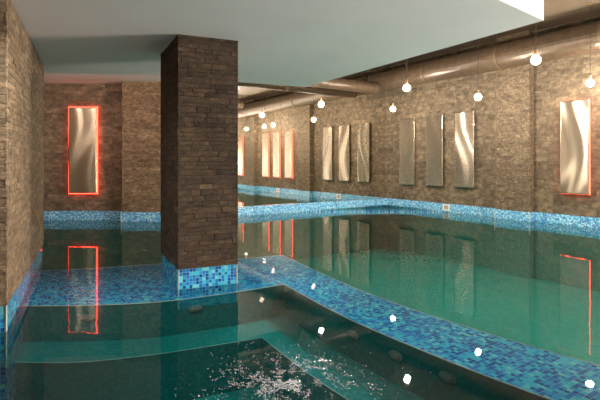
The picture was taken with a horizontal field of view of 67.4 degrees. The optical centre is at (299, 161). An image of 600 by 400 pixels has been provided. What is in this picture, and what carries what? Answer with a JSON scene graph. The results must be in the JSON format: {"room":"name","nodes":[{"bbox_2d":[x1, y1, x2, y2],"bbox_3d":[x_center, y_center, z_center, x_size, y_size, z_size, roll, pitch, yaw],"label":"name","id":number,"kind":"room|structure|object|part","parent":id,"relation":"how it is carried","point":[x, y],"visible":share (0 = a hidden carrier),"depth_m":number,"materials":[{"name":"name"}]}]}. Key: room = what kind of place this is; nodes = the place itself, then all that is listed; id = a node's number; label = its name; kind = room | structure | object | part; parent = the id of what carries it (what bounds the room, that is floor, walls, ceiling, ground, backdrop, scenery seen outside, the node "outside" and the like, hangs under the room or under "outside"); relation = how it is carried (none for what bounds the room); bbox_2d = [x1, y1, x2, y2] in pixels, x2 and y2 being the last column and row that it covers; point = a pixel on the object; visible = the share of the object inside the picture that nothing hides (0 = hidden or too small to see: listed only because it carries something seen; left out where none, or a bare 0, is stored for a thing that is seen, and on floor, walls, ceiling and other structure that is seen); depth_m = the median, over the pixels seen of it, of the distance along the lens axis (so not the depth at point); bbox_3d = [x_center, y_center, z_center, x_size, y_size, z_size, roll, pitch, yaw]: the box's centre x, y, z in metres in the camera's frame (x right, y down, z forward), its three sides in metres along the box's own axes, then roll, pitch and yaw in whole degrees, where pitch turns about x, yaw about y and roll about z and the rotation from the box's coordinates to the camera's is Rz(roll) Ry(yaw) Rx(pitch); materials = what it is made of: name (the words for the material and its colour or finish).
{"room":"indoor swimming pool","nodes":[
{"label":"indoor swimming pool","id":0,"kind":"room"},
{"bbox_2d":[0,0,43,399],"bbox_3d":[-3.685,0.500,4.791,1.418,3.800,3.068,0,0,-25],"label":"wall","id":1,"kind":"structure","parent":0,"point":[21,65],"depth_m":4.17,"materials":[{"name":"stone"}]},
{"bbox_2d":[42,83,121,270],"bbox_3d":[-5.200,0.375,10.980,4.000,4.750,0.260,0,0,0],"label":"wall","id":2,"kind":"structure","parent":0,"point":[58,97],"depth_m":10.85,"materials":[{"name":"brown stone"}]},
{"bbox_2d":[68,107,97,193],"bbox_3d":[-5.210,-0.280,10.833,0.692,2.092,0.133,0,0,0],"label":"wall panel","id":3,"kind":"object","parent":2,"relation":"attached to","point":[82,121],"visible":1,"depth_m":10.78,"materials":[{"name":"metal"}]},
{"bbox_2d":[44,211,121,226],"bbox_3d":[-5.200,1.370,10.950,4.000,0.380,0.220,0,0,0],"label":"trim","id":4,"kind":"structure","parent":2,"relation":"on","point":[59,218],"depth_m":10.84,"materials":[{"name":"blue tile"}]},
{"bbox_2d":[44,73,238,89],"bbox_3d":[-4.400,-1.930,9.730,6.146,0.060,3.425,0,0,-8],"label":"ceiling","id":5,"kind":"structure","parent":0,"point":[48,77],"depth_m":10.24,"materials":[{"name":"white paint"}]},
{"bbox_2d":[193,385,273,399],"bbox_3d":[-0.200,2.350,1.720,6.200,0.001,7.440,0,0,0],"label":"floor","id":6,"kind":"structure","parent":0,"point":[234,395],"depth_m":4.53,"materials":[{"name":"teal tile"}]},
{"bbox_2d":[12,0,543,86],"bbox_3d":[-2.395,-1.535,2.210,9.610,0.270,12.420,0,0,0],"label":"ceiling slab","id":7,"kind":"structure","parent":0,"point":[298,43],"depth_m":4.79,"materials":[{"name":"white paint"}]},
{"bbox_2d":[23,285,546,399],"bbox_3d":[0.298,2.067,3.968,6.986,1.166,2.160,0,0,27],"label":"wall","id":8,"kind":"structure","parent":0,"point":[412,373],"depth_m":4.63,"materials":[{"name":"teal tile"}]},
{"bbox_2d":[80,314,94,320],"bbox_3d":[-2.189,1.600,4.633,0.150,0.068,0.020,0,0,-5],"label":"jet fitting","id":9,"kind":"object","parent":8,"relation":"attached to","point":[86,317],"visible":1,"depth_m":4.63,"materials":[{"name":"grey plastic"}]},
{"bbox_2d":[15,337,347,399],"bbox_3d":[0.036,1.850,3.457,6.560,0.005,1.875,0,0,28],"label":"trim","id":10,"kind":"structure","parent":8,"relation":"attached to","point":[262,337],"depth_m":4.19,"materials":[{"name":"blue tile"}]},
{"bbox_2d":[189,305,201,311],"bbox_3d":[-1.137,1.590,4.893,0.150,0.068,0.020,0,0,-26],"label":"jet fitting","id":11,"kind":"object","parent":8,"relation":"attached to","point":[193,308],"visible":1,"depth_m":4.88,"materials":[{"name":"grey plastic"}]},
{"bbox_2d":[15,315,425,399],"bbox_3d":[0.202,2.150,3.772,6.986,0.600,2.582,0,0,28],"label":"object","id":12,"kind":"structure","parent":8,"relation":"attached to","point":[181,375],"depth_m":4.33,"materials":[{"name":"teal liquid"}]},
{"bbox_2d":[23,284,552,399],"bbox_3d":[0.297,1.480,3.969,6.991,0.010,2.171,0,0,27],"label":"trim","id":13,"kind":"structure","parent":8,"relation":"on","point":[511,385],"depth_m":4.45,"materials":[{"name":"blue tile"}]},
{"bbox_2d":[24,255,599,399],"bbox_3d":[-0.285,2.115,3.870,3.939,1.270,7.767,0,0,-37],"label":"pool ledge","id":14,"kind":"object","parent":8,"relation":"attached to","point":[554,376],"depth_m":4.52,"materials":[{"name":"blue tile"}]},
{"bbox_2d":[160,34,237,296],"bbox_3d":[-1.261,0.500,5.515,0.684,3.800,1.071,0,0,-27],"label":"column","id":15,"kind":"structure","parent":14,"relation":"on","point":[199,110],"depth_m":5.07,"materials":[{"name":"stone"}]},
{"bbox_2d":[43,255,599,365],"bbox_3d":[0.500,1.480,5.185,8.538,0.009,2.738,0,0,28],"label":"trim","id":16,"kind":"structure","parent":8,"relation":"attached to","point":[275,255],"depth_m":4.42,"materials":[{"name":"blue tile"}]},
{"bbox_2d":[348,330,358,338],"bbox_3d":[0.493,1.600,4.175,0.020,0.068,0.150,0,0,-33],"label":"jet fitting","id":17,"kind":"object","parent":8,"relation":"attached to","point":[352,333],"visible":1,"depth_m":4.17,"materials":[{"name":"grey plastic"}]},
{"bbox_2d":[388,350,402,360],"bbox_3d":[0.793,1.610,3.741,0.020,0.068,0.150,0,0,-36],"label":"jet fitting","id":18,"kind":"object","parent":8,"relation":"attached to","point":[393,354],"visible":1,"depth_m":3.73,"materials":[{"name":"grey plastic"}]},
{"bbox_2d":[439,371,456,383],"bbox_3d":[1.094,1.600,3.340,0.020,0.068,0.150,0,0,-38],"label":"jet fitting","id":19,"kind":"object","parent":8,"relation":"attached to","point":[447,377],"visible":1,"depth_m":3.33,"materials":[{"name":"grey plastic"}]},
{"bbox_2d":[238,214,387,259],"bbox_3d":[0.439,2.155,13.163,5.751,1.190,0.160,0,0,-34],"label":"wall","id":20,"kind":"structure","parent":0,"point":[294,238],"depth_m":13.02,"materials":[{"name":"teal tile"}]},
{"bbox_2d":[238,198,386,221],"bbox_3d":[0.422,1.370,13.188,5.751,0.380,0.200,0,0,-34],"label":"trim","id":21,"kind":"structure","parent":20,"relation":"on","point":[247,213],"depth_m":12.83,"materials":[{"name":"blue tile"}]},
{"bbox_2d":[365,67,384,72],"bbox_3d":[0.386,-0.175,13.369,5.891,5.850,0.238,0,0,-34],"label":"wall","id":22,"kind":"structure","parent":0,"point":[377,69],"depth_m":14.65,"materials":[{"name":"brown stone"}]},
{"bbox_2d":[238,82,280,206],"bbox_3d":[-1.258,-0.860,12.085,1.726,4.080,0.030,0,0,-34],"label":"pane","id":23,"kind":"object","parent":22,"relation":"attached to","point":[259,105],"visible":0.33,"depth_m":12.16,"materials":[{"name":"white"}]},
{"bbox_2d":[281,85,335,203],"bbox_3d":[0.277,-0.860,13.108,1.956,4.080,0.030,0,0,-34],"label":"pane","id":24,"kind":"object","parent":22,"relation":"attached to","point":[308,129],"visible":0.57,"depth_m":13.05,"materials":[{"name":"white"}]},
{"bbox_2d":[309,78,379,93],"bbox_3d":[0.399,-2.260,12.547,4.701,0.357,0.362,0,0,-34],"label":"air duct","id":25,"kind":"object","parent":22,"relation":"attached to","point":[338,83],"visible":0.45,"depth_m":13.11,"materials":[{"name":"brown metal"}]},
{"bbox_2d":[336,71,385,200],"bbox_3d":[1.999,-0.860,14.257,2.176,4.080,0.030,0,0,-34],"label":"pane","id":26,"kind":"object","parent":22,"relation":"attached to","point":[360,117],"visible":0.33,"depth_m":14.18,"materials":[{"name":"white"}]},
{"bbox_2d":[366,21,599,91],"bbox_3d":[6.211,-2.520,8.682,0.630,0.630,13.882,0,0,-34],"label":"air duct","id":27,"kind":"object","parent":22,"relation":"attached to","point":[582,39],"visible":0.99,"depth_m":10.58,"materials":[{"name":"brown metal"}]},
{"bbox_2d":[295,246,599,364],"bbox_3d":[-0.965,2.800,5.157,17.200,0.100,16.626,0,0,-33],"label":"floor","id":28,"kind":"structure","parent":0,"point":[563,319],"depth_m":9.34,"materials":[{"name":"teal tile"}]},
{"bbox_2d":[121,81,161,265],"bbox_3d":[-3.013,0.375,11.079,2.600,4.750,0.915,0,0,-19],"label":"pillar","id":29,"kind":"structure","parent":28,"relation":"on","point":[141,100],"depth_m":10.61,"materials":[{"name":"stone"}]},
{"bbox_2d":[44,210,599,399],"bbox_3d":[0.000,2.091,1.800,24.000,1.417,27.600,0,0,0],"label":"water","id":30,"kind":"object","parent":28,"relation":"on","point":[402,212],"visible":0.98,"depth_m":12.47,"materials":[{"name":"liquid"}]},
{"bbox_2d":[198,339,430,399],"bbox_3d":[-0.008,1.400,2.874,1.616,0.031,1.354,0,0,17],"label":"foam","id":31,"kind":"object","parent":30,"relation":"on","point":[292,363],"visible":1,"depth_m":2.85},
{"bbox_2d":[494,30,533,278],"bbox_3d":[5.263,-0.175,11.001,0.338,5.850,0.912,0,0,-34],"label":"pillar","id":32,"kind":"structure","parent":28,"relation":"on","point":[514,140],"depth_m":10.87,"materials":[{"name":"stone"}]},
{"bbox_2d":[379,0,599,67],"bbox_3d":[-0.965,-3.150,5.157,17.200,0.100,16.626,0,0,-33],"label":"ceiling","id":33,"kind":"structure","parent":0,"point":[556,12],"depth_m":9.79,"materials":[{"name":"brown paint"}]},
{"bbox_2d":[403,79,409,90],"bbox_3d":[2.090,-2.242,8.810,0.132,1.716,0.132,0,0,0],"label":"pendant lamp","id":34,"kind":"object","parent":33,"relation":"hanging from","point":[406,87],"visible":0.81,"depth_m":8.78,"materials":[{"name":"beige glass"}]},
{"bbox_3d":[2.090,-1.452,8.810,0.132,0.136,0.132,0,0,0],"label":"bulb","id":35,"kind":"part","parent":34,"relation":"part of","materials":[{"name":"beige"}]},
{"bbox_2d":[475,89,480,99],"bbox_3d":[4.000,-2.247,10.100,0.132,1.706,0.132,0,0,0],"label":"pendant lamp","id":36,"kind":"object","parent":33,"relation":"hanging from","point":[478,96],"visible":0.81,"depth_m":10.06,"materials":[{"name":"beige glass"}]},
{"bbox_2d":[531,49,540,64],"bbox_3d":[3.565,-2.287,6.800,0.132,1.626,0.132,0,0,0],"label":"pendant lamp","id":37,"kind":"object","parent":33,"relation":"hanging from","point":[536,59],"visible":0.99,"depth_m":6.77,"materials":[{"name":"beige glass"}]},
{"bbox_3d":[3.565,-1.542,6.800,0.132,0.136,0.132,0,0,0],"label":"bulb","id":38,"kind":"part","parent":37,"relation":"part of","materials":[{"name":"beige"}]},
{"bbox_2d":[586,3,593,85],"bbox_3d":[5.700,-2.292,8.840,0.132,1.616,0.132,0,0,0],"label":"pendant lamp","id":39,"kind":"object","parent":33,"relation":"hanging from","point":[590,82],"visible":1,"depth_m":8.81,"materials":[{"name":"beige glass"}]},
{"bbox_3d":[5.700,-1.552,8.840,0.132,0.136,0.132,0,0,0],"label":"bulb","id":40,"kind":"part","parent":39,"relation":"part of","materials":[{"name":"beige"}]},
{"bbox_2d":[385,15,599,291],"bbox_3d":[6.822,-0.175,8.993,0.260,5.850,14.122,0,0,-34],"label":"wall","id":41,"kind":"structure","parent":0,"point":[556,81],"depth_m":11.70,"materials":[{"name":"brown stone"}]},
{"bbox_2d":[400,118,414,184],"bbox_3d":[3.349,-0.325,13.937,0.130,2.050,0.600,0,0,-34],"label":"wall panel","id":42,"kind":"object","parent":41,"relation":"attached to","point":[407,125],"visible":1,"depth_m":13.88,"materials":[{"name":"metal"}]},
{"bbox_2d":[426,114,442,186],"bbox_3d":[3.931,-0.325,13.064,0.130,2.050,0.600,0,0,-34],"label":"wall panel","id":43,"kind":"object","parent":41,"relation":"attached to","point":[434,124],"visible":1,"depth_m":13.02,"materials":[{"name":"metal"}]},
{"bbox_2d":[443,204,449,210],"bbox_3d":[4.138,1.285,12.745,0.021,0.170,0.220,0,0,-34],"label":"skimmer","id":44,"kind":"object","parent":41,"relation":"attached to","point":[445,206],"visible":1,"depth_m":12.74,"materials":[{"name":"white plastic"}]},
{"bbox_2d":[455,111,473,187],"bbox_3d":[4.492,-0.325,12.223,0.130,2.050,0.600,0,0,-34],"label":"wall panel","id":45,"kind":"object","parent":41,"relation":"attached to","point":[464,121],"visible":1,"depth_m":12.18,"materials":[{"name":"metal"}]},
{"bbox_2d":[387,198,599,235],"bbox_3d":[6.797,1.370,8.976,0.220,0.380,14.122,0,0,-34],"label":"trim","id":46,"kind":"structure","parent":41,"relation":"on","point":[549,221],"depth_m":10.65,"materials":[{"name":"blue tile"}]},
{"bbox_2d":[560,99,589,194],"bbox_3d":[6.051,-0.325,9.885,0.130,2.058,0.608,0,0,-34],"label":"wall panel","id":47,"kind":"object","parent":41,"relation":"attached to","point":[574,114],"visible":1,"depth_m":9.83,"materials":[{"name":"metal"}]}
]}

